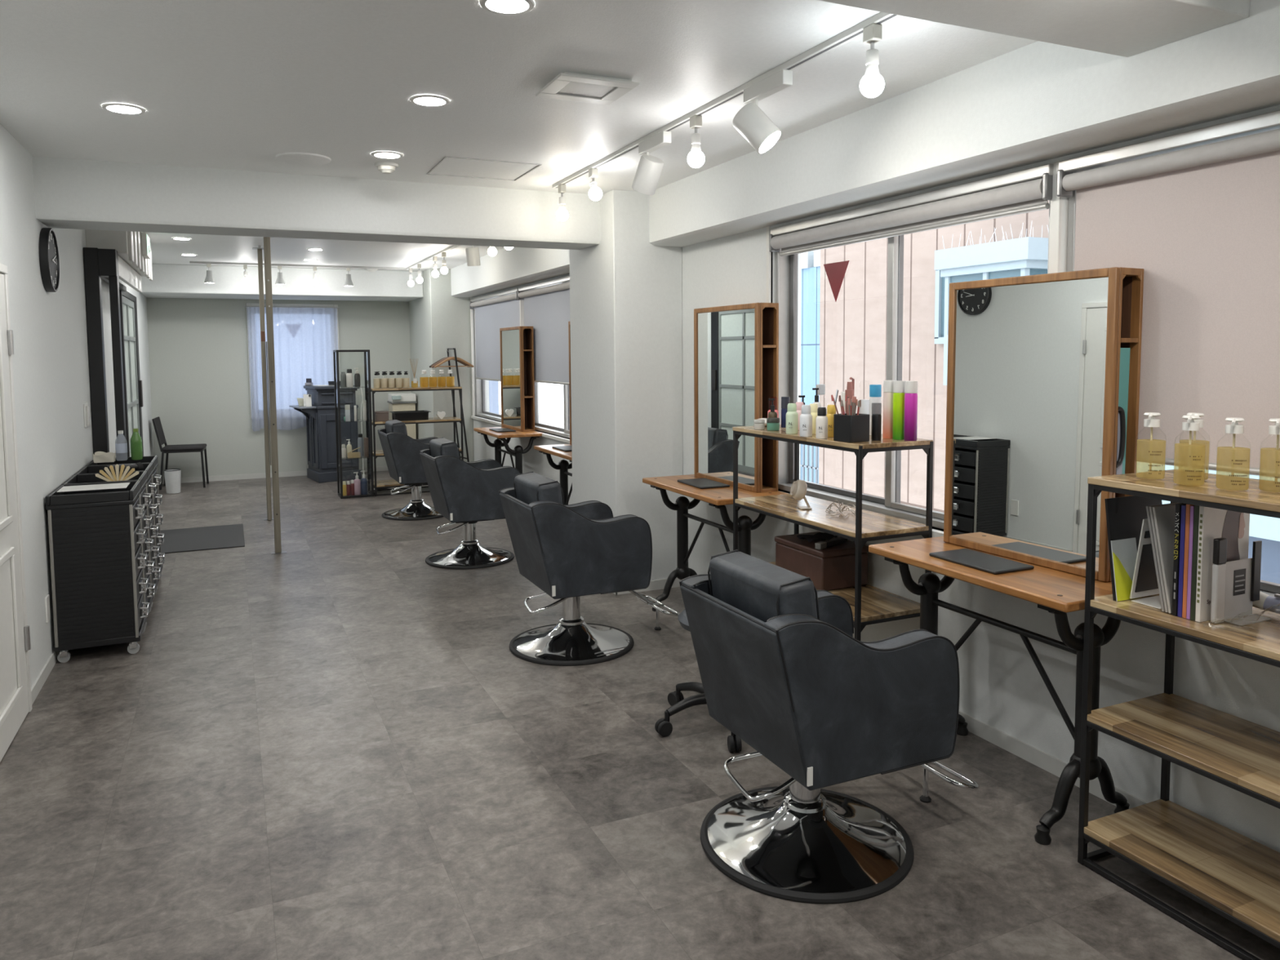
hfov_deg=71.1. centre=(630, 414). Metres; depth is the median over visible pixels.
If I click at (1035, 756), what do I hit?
baseboard
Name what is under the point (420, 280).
bulb
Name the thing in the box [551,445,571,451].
pad
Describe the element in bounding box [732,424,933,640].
shelf unit
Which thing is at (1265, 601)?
iron
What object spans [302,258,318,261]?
recessed light
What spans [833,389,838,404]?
card
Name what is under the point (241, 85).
ceiling
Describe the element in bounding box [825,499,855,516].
clump
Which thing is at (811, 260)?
building
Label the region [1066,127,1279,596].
window
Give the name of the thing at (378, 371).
pump bottle
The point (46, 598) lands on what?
wall outlet
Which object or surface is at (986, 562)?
pad
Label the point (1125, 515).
folder
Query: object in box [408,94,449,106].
recessed light
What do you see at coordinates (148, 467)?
tray
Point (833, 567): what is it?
storage box
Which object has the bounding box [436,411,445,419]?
heart ornament
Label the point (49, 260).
wall clock
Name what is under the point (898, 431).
can
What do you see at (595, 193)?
bulb
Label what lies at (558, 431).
window
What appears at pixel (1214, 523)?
magazine
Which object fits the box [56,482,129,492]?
paper sheet
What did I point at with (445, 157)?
trim
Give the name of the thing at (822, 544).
hair straightener
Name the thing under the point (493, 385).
building
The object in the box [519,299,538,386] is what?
trim
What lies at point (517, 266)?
beam
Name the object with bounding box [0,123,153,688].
wall
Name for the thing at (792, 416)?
bottle
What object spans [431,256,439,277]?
bulb
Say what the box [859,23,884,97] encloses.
bulb
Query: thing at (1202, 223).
roller blind
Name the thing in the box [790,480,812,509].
desk fan
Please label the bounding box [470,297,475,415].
trim
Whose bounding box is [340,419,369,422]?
glass shelf
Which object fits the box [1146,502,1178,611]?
brochure
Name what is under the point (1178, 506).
magazine
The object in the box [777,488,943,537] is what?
trim
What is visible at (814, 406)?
bottle
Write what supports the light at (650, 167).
attached to the track at (881, 18)
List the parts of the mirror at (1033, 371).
niche frame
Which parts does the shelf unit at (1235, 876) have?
post, post, rail frame, rail frame, rail frame, rail frame, rail frame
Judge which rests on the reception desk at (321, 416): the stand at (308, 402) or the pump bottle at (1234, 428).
the stand at (308, 402)
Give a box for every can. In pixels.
[869,384,881,435]
[871,413,881,440]
[882,380,893,438]
[892,380,905,439]
[903,381,917,440]
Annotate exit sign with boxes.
[141,232,150,258]
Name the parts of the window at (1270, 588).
sash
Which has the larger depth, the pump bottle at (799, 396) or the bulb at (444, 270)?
the bulb at (444, 270)
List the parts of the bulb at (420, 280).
bulb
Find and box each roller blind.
[469,287,519,381]
[517,275,569,385]
[768,163,1053,256]
[1056,110,1279,478]
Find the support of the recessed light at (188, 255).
in the ceiling
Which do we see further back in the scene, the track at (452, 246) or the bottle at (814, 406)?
the track at (452, 246)
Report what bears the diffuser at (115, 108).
attached to the recessed light at (118, 108)
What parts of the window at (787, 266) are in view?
sash, frame, sash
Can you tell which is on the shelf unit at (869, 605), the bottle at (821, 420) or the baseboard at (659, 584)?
the bottle at (821, 420)
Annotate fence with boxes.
[800,444,818,483]
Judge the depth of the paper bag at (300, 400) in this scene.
10.64 m
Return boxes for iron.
[1252,591,1279,613]
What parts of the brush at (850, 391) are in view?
handle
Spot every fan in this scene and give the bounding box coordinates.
[95,464,138,481]
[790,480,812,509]
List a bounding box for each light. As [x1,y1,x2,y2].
[101,102,146,114]
[171,237,191,239]
[179,253,197,256]
[204,263,214,283]
[275,266,285,284]
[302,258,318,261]
[306,248,324,250]
[343,267,353,286]
[370,151,403,159]
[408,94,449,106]
[465,245,479,266]
[479,0,534,14]
[631,130,671,195]
[732,69,792,154]
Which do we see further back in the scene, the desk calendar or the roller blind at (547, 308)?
the roller blind at (547, 308)
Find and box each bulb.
[242,264,249,284]
[311,266,319,285]
[407,267,413,286]
[416,263,422,283]
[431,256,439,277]
[440,252,448,274]
[487,246,497,256]
[555,183,568,221]
[588,168,602,200]
[687,115,704,168]
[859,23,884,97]
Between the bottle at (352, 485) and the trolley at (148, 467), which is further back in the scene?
the bottle at (352, 485)
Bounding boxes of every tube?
[345,404,350,421]
[353,405,356,420]
[362,400,366,420]
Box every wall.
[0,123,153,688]
[146,297,411,479]
[471,105,1279,852]
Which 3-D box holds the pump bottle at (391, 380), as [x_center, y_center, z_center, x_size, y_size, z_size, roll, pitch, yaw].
[-2.548,-0.372,9.521,0.068,0.177,0.075,2,5,35]
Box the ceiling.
[0,0,1037,271]
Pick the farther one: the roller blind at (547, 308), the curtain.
the curtain
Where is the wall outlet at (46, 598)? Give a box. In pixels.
[44,594,50,622]
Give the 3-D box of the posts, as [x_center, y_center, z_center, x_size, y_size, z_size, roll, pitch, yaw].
[-3.003,-0.233,7.415,0.120,2.475,1.612,-2,4,-24]
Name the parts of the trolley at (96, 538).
panel, drawer, drawer, drawer, handle, drawer, drawer, handle, handle, handle, handle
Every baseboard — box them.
[31,650,60,704]
[157,466,388,484]
[958,711,1148,808]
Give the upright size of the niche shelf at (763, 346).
0.014 m
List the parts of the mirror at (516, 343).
niche frame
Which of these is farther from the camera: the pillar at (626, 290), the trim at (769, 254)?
the pillar at (626, 290)
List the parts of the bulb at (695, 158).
bulb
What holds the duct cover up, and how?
attached to the ceiling
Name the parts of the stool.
seat, arm, arm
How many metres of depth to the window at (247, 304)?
10.97 m
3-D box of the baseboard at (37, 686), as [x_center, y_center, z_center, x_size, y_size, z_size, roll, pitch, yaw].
[-3.040,1.157,4.867,0.008,0.060,2.290,-2,4,-24]
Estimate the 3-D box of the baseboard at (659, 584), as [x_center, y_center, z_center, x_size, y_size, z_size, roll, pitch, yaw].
[-0.036,1.053,5.999,0.475,0.060,0.791,-2,4,-24]
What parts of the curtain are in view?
panel, rail, panel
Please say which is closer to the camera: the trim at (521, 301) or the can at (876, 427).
the can at (876, 427)
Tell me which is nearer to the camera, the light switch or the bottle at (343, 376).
the light switch
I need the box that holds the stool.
[654,608,742,752]
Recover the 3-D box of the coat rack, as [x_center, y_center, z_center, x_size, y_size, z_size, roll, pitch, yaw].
[-1.976,0.018,10.278,0.151,1.558,0.368,-3,5,-31]
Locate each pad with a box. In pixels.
[488,427,515,432]
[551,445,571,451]
[677,478,729,488]
[928,548,1034,574]
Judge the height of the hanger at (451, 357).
0.232 m
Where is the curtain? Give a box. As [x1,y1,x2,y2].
[244,306,339,431]
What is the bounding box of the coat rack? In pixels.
[446,347,469,462]
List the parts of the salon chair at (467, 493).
panel, pump lever, panel, plate, seat mount, panel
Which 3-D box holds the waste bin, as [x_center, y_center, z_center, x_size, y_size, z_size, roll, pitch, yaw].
[-5.005,0.727,9.793,0.166,0.255,0.166,-2,4,-24]
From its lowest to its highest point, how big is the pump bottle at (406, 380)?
0.177 m
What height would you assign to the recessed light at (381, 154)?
0.006 m
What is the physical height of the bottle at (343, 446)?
0.140 m
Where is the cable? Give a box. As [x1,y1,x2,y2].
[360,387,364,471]
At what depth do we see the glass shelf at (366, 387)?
9.36 m
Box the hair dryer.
[103,462,143,472]
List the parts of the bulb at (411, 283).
bulb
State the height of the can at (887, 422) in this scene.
0.238 m
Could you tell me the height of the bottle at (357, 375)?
0.200 m
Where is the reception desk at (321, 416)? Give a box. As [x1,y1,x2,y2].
[288,385,361,482]
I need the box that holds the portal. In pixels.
[83,247,126,454]
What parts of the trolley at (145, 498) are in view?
drawer, drawer, drawer, handle, drawer, handle, drawer, handle, handle, handle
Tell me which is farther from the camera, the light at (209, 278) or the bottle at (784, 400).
the light at (209, 278)
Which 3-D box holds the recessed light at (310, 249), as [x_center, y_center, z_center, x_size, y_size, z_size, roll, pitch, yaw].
[-2.934,-1.535,8.333,0.154,0.006,0.154,-2,4,-24]
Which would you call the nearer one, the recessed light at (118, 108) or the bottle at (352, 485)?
the recessed light at (118, 108)
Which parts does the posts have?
post, post, foot plate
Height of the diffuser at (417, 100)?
0.003 m
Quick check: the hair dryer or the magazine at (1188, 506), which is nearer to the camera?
the magazine at (1188, 506)
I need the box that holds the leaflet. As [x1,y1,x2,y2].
[1111,537,1141,601]
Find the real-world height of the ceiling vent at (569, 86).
0.022 m
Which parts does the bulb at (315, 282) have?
bulb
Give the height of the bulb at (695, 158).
0.206 m
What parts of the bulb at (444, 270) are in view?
bulb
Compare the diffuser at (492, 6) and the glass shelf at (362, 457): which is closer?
the diffuser at (492, 6)
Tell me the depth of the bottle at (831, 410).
3.75 m
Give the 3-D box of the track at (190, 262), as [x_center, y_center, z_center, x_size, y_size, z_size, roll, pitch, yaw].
[-3.569,-1.622,9.744,2.210,0.020,0.035,-2,4,-24]
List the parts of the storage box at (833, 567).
lid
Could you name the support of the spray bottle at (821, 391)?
on the shelf unit at (869, 605)
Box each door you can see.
[0,263,31,762]
[119,289,143,457]
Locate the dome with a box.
[366,268,377,271]
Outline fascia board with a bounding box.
[117,254,142,292]
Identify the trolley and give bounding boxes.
[45,480,149,662]
[61,470,155,626]
[73,462,160,607]
[85,455,164,589]
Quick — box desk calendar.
[1129,518,1161,608]
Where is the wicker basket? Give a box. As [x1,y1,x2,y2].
[346,447,360,457]
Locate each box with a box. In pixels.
[364,437,368,456]
[374,410,388,421]
[774,531,868,591]
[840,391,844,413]
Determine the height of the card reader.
0.085 m
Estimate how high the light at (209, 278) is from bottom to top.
0.200 m
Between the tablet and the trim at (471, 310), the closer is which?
the trim at (471, 310)
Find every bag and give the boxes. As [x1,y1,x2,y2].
[92,451,115,462]
[297,397,303,405]
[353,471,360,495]
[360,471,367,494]
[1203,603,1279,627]
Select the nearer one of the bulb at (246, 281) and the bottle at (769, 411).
the bottle at (769, 411)
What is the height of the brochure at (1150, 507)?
0.280 m
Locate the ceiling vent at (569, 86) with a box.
[535,71,639,104]
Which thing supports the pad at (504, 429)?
on the table at (518, 451)
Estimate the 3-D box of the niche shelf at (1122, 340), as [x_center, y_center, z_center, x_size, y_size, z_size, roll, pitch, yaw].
[1.509,-0.237,2.868,0.081,0.014,0.189,-2,4,-26]
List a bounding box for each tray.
[45,480,141,510]
[61,471,147,491]
[73,462,153,483]
[85,455,158,471]
[389,410,431,421]
[391,395,400,399]
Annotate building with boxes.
[488,380,498,413]
[800,249,820,483]
[818,200,1279,583]
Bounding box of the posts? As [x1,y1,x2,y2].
[252,236,286,554]
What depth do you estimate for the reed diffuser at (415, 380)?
9.60 m
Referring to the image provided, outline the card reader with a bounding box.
[305,378,312,385]
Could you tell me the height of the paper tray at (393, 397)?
0.050 m
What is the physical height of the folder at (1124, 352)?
0.399 m
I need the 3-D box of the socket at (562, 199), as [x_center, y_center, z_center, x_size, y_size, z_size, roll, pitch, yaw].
[-0.393,-1.223,5.124,0.039,0.042,0.038,-2,4,-24]
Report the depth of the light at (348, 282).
9.92 m
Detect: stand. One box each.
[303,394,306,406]
[306,394,311,406]
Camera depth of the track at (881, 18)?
3.28 m
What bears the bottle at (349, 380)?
on the shelving unit at (335, 353)
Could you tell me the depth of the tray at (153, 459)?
5.91 m
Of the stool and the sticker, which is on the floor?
the stool
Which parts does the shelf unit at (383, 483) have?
post, post, rail frame, rail frame, rail frame, rail frame, rail frame, post, post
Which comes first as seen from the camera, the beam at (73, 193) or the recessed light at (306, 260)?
the beam at (73, 193)
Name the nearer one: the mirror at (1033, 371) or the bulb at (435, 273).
the mirror at (1033, 371)
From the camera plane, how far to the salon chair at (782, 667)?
2.52 m
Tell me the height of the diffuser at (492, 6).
0.003 m
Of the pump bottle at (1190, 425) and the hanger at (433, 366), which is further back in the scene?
the hanger at (433, 366)
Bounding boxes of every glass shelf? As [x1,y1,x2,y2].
[339,386,368,388]
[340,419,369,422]
[342,455,370,459]
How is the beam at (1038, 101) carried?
attached to the ceiling
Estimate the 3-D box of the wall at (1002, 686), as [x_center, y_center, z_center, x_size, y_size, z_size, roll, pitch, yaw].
[0.600,-0.113,5.287,0.190,2.475,14.350,-2,4,-24]
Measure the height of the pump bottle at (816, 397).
0.190 m
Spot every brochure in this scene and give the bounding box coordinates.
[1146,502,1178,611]
[1149,502,1180,612]
[1152,504,1175,613]
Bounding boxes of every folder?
[1104,495,1162,600]
[1116,347,1130,474]
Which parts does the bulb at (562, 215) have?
bulb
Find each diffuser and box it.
[106,105,141,113]
[374,153,399,158]
[409,358,417,382]
[413,97,445,105]
[485,0,528,13]
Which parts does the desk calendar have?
black panel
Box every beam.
[31,155,599,249]
[139,263,423,302]
[450,247,569,297]
[648,0,1279,247]
[818,0,1249,57]
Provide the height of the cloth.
0.016 m
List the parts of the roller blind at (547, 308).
head rail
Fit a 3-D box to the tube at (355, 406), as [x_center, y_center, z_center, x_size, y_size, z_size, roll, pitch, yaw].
[-2.903,-0.018,9.436,0.026,0.160,0.026,-2,4,-24]
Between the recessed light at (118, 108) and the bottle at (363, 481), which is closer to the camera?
the recessed light at (118, 108)
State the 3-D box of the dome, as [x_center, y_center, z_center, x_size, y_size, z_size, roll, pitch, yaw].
[-2.973,-1.659,10.306,0.130,0.035,0.130,-2,4,-24]
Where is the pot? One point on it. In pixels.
(848, 427)
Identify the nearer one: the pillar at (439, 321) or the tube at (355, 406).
the tube at (355, 406)
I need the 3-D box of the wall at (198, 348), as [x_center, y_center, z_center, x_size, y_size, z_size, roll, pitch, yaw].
[-4.027,-0.486,11.146,3.447,2.475,0.150,-2,4,-24]
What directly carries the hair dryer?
in the trolley at (148, 467)
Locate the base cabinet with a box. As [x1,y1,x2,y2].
[386,400,417,439]
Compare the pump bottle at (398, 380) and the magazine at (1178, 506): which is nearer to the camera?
the magazine at (1178, 506)
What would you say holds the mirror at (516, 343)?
on the table at (518, 451)
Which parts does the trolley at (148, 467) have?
drawer, drawer, drawer, handle, drawer, drawer, handle, handle, handle, handle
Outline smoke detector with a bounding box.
[374,161,398,173]
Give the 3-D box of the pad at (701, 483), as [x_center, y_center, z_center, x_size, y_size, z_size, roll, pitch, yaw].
[0.398,0.379,4.944,0.176,0.012,0.304,-2,4,-22]
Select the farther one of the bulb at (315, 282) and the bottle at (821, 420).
the bulb at (315, 282)
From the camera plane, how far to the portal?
5.89 m
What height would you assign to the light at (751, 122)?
0.243 m
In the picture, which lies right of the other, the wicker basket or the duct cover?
the wicker basket
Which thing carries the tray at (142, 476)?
on the trolley at (145, 498)
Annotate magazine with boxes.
[1171,502,1186,616]
[1177,504,1186,617]
[1182,503,1193,618]
[1186,505,1194,619]
[1190,505,1199,621]
[1195,506,1249,622]
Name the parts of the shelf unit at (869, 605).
post, post, rail frame, rail frame, post, rail frame, post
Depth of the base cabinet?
11.16 m
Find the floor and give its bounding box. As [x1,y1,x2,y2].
[0,470,1279,959]
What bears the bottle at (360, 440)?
on the shelving unit at (335, 353)
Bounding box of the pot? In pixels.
[831,395,869,442]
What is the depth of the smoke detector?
4.59 m
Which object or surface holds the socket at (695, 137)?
attached to the bulb at (695, 158)
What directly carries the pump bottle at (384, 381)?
on the shelf unit at (383, 483)
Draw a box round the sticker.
[823,260,848,301]
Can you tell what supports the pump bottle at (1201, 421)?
on the shelf unit at (1235, 876)
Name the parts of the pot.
brush handle, pot, brush handle, brush handle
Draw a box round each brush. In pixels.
[844,377,854,413]
[1115,406,1125,474]
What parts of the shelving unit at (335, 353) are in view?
post, glass pane, post, rail, rail, post, post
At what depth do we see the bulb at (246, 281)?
9.50 m
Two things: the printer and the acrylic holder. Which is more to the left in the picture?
the printer
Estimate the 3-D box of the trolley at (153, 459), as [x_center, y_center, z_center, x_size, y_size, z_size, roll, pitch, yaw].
[-3.242,0.707,5.780,0.398,0.834,0.427,-2,4,-24]
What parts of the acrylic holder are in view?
plate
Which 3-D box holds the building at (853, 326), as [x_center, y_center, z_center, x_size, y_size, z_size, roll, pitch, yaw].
[6.769,-0.316,3.709,4.600,11.000,15.250,-2,4,-24]
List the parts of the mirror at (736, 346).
niche frame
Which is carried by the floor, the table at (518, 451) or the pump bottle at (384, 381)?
the table at (518, 451)
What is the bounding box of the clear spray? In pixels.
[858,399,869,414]
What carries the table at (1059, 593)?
on the floor
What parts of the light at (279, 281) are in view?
lamp shade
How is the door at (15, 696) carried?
in the wall at (51, 359)
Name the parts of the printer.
lid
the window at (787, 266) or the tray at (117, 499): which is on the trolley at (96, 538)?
the tray at (117, 499)
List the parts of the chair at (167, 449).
frame, backrest, leg, leg, seat, leg, leg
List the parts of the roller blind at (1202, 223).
head rail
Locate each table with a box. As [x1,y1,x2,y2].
[473,426,543,473]
[533,444,572,505]
[642,474,788,611]
[868,536,1129,844]
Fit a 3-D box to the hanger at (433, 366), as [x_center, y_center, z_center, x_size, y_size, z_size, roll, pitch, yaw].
[-2.030,-0.651,10.193,0.461,0.232,0.024,-2,4,-18]
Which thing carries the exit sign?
attached to the duct cover
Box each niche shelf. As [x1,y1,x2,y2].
[762,345,776,347]
[1120,337,1137,342]
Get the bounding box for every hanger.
[429,347,468,367]
[431,347,470,368]
[432,347,471,368]
[434,347,474,368]
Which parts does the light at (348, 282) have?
lamp shade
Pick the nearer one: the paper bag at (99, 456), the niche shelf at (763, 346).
the niche shelf at (763, 346)
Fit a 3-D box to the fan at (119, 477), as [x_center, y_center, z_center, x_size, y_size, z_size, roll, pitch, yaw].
[-2.876,0.332,5.018,0.214,0.111,0.014,-2,4,-24]
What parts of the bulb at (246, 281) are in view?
bulb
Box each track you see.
[189,261,405,269]
[406,244,460,269]
[551,12,898,188]
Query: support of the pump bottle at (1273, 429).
on the shelf unit at (1235, 876)
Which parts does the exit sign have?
panel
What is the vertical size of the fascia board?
0.140 m
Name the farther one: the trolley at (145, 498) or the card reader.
the card reader
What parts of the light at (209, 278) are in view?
lamp shade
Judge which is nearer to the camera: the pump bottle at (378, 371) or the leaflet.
the leaflet
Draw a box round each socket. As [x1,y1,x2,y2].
[559,196,565,204]
[691,133,700,144]
[865,48,879,65]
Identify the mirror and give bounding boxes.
[499,326,534,431]
[568,321,571,444]
[693,302,778,493]
[943,266,1143,582]
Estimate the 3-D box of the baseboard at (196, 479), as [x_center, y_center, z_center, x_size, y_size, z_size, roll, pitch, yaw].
[-4.201,0.732,11.062,2.972,0.060,0.008,-2,4,-24]
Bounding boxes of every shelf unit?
[367,386,463,496]
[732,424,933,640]
[1077,469,1279,959]
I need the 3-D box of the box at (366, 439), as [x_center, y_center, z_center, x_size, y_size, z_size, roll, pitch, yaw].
[-2.807,0.343,9.504,0.045,0.200,0.045,-2,4,-24]
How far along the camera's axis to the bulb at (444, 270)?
8.48 m
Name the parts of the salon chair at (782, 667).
panel, pump lever, panel, plate, panel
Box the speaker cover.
[275,152,331,165]
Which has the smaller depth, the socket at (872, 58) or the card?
the socket at (872, 58)
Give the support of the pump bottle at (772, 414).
on the shelf unit at (869, 605)
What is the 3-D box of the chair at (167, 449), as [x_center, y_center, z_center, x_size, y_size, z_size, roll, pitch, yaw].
[-5.141,0.426,10.242,0.511,0.803,0.382,-2,4,-19]
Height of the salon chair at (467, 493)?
0.886 m
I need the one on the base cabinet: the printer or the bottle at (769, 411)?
the printer
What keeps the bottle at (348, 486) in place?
on the shelving unit at (335, 353)
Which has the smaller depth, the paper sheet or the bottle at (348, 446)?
the paper sheet
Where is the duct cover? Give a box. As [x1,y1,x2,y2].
[84,229,152,280]
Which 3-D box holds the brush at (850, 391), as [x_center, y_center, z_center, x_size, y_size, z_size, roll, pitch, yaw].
[0.967,-0.043,3.945,0.039,0.246,0.056,3,5,43]
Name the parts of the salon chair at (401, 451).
panel, pump lever, panel, panel, plate, seat mount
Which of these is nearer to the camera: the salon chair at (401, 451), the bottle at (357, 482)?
the salon chair at (401, 451)
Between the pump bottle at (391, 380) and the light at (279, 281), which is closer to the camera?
the pump bottle at (391, 380)
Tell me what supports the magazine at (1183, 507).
on the shelf unit at (1235, 876)
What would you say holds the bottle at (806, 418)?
on the shelf unit at (869, 605)
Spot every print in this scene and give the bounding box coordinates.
[1196,514,1202,603]
[1222,510,1241,561]
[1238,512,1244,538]
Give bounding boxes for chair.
[151,416,208,489]
[377,419,443,520]
[419,437,520,568]
[498,471,679,666]
[679,549,978,903]
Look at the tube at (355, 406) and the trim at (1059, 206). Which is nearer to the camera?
the trim at (1059, 206)
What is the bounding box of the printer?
[387,392,416,402]
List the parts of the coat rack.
leg, leg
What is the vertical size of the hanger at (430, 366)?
0.232 m
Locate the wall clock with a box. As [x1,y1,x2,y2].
[38,227,59,292]
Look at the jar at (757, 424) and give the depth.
4.15 m
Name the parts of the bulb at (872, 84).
stem, bulb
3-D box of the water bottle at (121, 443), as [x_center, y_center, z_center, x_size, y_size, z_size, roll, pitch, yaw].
[-3.260,0.197,5.731,0.067,0.190,0.067,-2,4,-24]
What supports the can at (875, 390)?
on the shelf unit at (869, 605)
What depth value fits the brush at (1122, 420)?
2.79 m
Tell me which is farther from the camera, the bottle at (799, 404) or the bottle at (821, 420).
the bottle at (799, 404)
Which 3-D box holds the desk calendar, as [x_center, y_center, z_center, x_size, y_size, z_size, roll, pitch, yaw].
[1.492,0.407,2.511,0.140,0.239,0.092,-2,4,-24]
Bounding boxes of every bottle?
[115,430,128,461]
[130,428,142,460]
[340,372,346,386]
[341,444,346,457]
[342,481,346,495]
[346,368,353,386]
[346,439,351,457]
[346,480,351,495]
[350,480,354,495]
[354,368,360,386]
[357,433,364,456]
[373,371,379,388]
[376,371,381,387]
[380,371,387,387]
[382,371,388,387]
[388,371,395,387]
[395,371,402,387]
[403,371,409,387]
[767,409,778,417]
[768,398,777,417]
[781,396,789,427]
[786,403,798,434]
[795,401,803,430]
[798,395,804,404]
[800,404,812,436]
[809,403,817,434]
[812,387,821,407]
[815,383,825,395]
[815,407,827,439]
[826,404,835,437]
[1143,412,1162,475]
[1182,415,1202,481]
[1186,413,1204,476]
[1210,537,1226,623]
[1225,417,1247,486]
[1268,418,1279,488]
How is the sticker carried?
attached to the window at (787, 266)
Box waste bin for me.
[164,468,181,493]
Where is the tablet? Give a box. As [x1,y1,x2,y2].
[328,381,341,385]
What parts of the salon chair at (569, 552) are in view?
panel, pump lever, panel, plate, panel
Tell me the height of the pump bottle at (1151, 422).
0.184 m
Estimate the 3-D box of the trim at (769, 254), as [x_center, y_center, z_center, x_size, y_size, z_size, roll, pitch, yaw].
[0.733,-0.281,4.743,0.025,1.415,0.030,-2,4,-24]
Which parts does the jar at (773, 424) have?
lid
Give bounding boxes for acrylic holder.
[1223,540,1271,626]
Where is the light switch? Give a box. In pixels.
[83,403,90,427]
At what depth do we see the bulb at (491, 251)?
6.93 m
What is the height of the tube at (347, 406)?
0.170 m
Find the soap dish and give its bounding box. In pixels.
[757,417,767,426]
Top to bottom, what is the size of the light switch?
0.150 m
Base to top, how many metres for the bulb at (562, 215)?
0.206 m
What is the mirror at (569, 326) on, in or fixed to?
on the table at (563, 465)
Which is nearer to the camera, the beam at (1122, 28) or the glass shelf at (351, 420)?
the beam at (1122, 28)
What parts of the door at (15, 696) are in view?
moulding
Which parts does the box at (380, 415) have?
lid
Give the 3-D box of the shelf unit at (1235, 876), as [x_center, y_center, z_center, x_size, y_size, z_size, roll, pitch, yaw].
[1.664,0.765,2.224,0.376,1.135,0.950,-2,4,-24]
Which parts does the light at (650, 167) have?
lamp shade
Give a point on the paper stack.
(319, 384)
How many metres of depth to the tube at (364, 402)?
9.49 m
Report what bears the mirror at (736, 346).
on the table at (718, 498)
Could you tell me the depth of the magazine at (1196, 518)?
2.34 m
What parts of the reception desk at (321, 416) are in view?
cornice, moulding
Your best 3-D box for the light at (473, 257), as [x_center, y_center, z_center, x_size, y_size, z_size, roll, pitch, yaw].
[-1.294,-1.352,7.436,0.123,0.232,0.262,-2,4,-24]
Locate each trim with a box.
[426,156,542,181]
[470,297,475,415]
[471,415,569,443]
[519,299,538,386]
[765,226,773,302]
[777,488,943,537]
[1048,160,1068,273]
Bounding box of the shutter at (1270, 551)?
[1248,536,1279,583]
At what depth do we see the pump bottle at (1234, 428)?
2.26 m
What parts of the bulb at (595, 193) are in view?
bulb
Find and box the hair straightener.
[814,537,847,549]
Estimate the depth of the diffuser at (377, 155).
4.40 m
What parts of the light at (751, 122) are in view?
lamp shade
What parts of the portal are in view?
post, post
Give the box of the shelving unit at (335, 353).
[333,349,373,498]
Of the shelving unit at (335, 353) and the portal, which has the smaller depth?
the portal
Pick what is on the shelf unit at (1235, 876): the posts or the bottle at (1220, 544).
the bottle at (1220, 544)
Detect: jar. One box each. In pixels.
[753,419,764,429]
[766,417,779,431]
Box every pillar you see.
[408,268,474,462]
[568,189,683,580]
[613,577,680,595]
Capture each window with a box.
[246,302,340,418]
[474,293,515,421]
[524,281,569,438]
[775,200,1050,529]
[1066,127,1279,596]
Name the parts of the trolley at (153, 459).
drawer, drawer, drawer, drawer, handle, drawer, handle, handle, handle, handle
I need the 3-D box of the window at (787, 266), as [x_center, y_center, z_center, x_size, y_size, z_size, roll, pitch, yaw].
[1.178,-0.238,3.964,0.120,1.370,1.758,-2,4,-24]
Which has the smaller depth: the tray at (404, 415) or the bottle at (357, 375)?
the bottle at (357, 375)
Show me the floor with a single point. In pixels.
(336, 745)
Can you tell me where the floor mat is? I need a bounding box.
[160,524,244,553]
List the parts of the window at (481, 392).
sash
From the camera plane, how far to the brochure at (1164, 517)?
2.43 m
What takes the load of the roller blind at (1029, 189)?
attached to the window at (787, 266)
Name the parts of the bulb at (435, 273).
bulb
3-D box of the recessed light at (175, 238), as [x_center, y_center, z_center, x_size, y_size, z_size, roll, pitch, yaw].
[-3.749,-1.468,7.477,0.154,0.006,0.154,-2,4,-24]
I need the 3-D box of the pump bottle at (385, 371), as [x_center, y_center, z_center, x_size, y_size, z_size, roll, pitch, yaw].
[-2.632,-0.376,9.593,0.068,0.177,0.075,2,5,35]
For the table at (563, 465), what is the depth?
7.04 m
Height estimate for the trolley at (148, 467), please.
0.834 m
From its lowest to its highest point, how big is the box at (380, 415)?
0.105 m
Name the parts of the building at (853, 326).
pane, bay frame, bay pane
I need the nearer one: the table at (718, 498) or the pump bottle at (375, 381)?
the table at (718, 498)
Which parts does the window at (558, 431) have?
sash, sash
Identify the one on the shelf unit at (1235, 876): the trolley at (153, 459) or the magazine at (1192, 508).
the magazine at (1192, 508)
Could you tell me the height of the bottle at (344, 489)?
0.150 m
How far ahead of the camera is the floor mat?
7.31 m
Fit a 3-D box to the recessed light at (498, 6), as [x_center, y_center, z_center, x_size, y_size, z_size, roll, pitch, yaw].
[-0.345,-1.147,2.503,0.154,0.006,0.154,-2,4,-24]
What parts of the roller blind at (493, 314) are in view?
head rail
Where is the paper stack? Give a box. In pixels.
[313,384,332,386]
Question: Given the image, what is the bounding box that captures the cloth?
[796,532,837,542]
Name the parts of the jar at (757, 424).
lid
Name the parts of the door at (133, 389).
frosted panel, handle plate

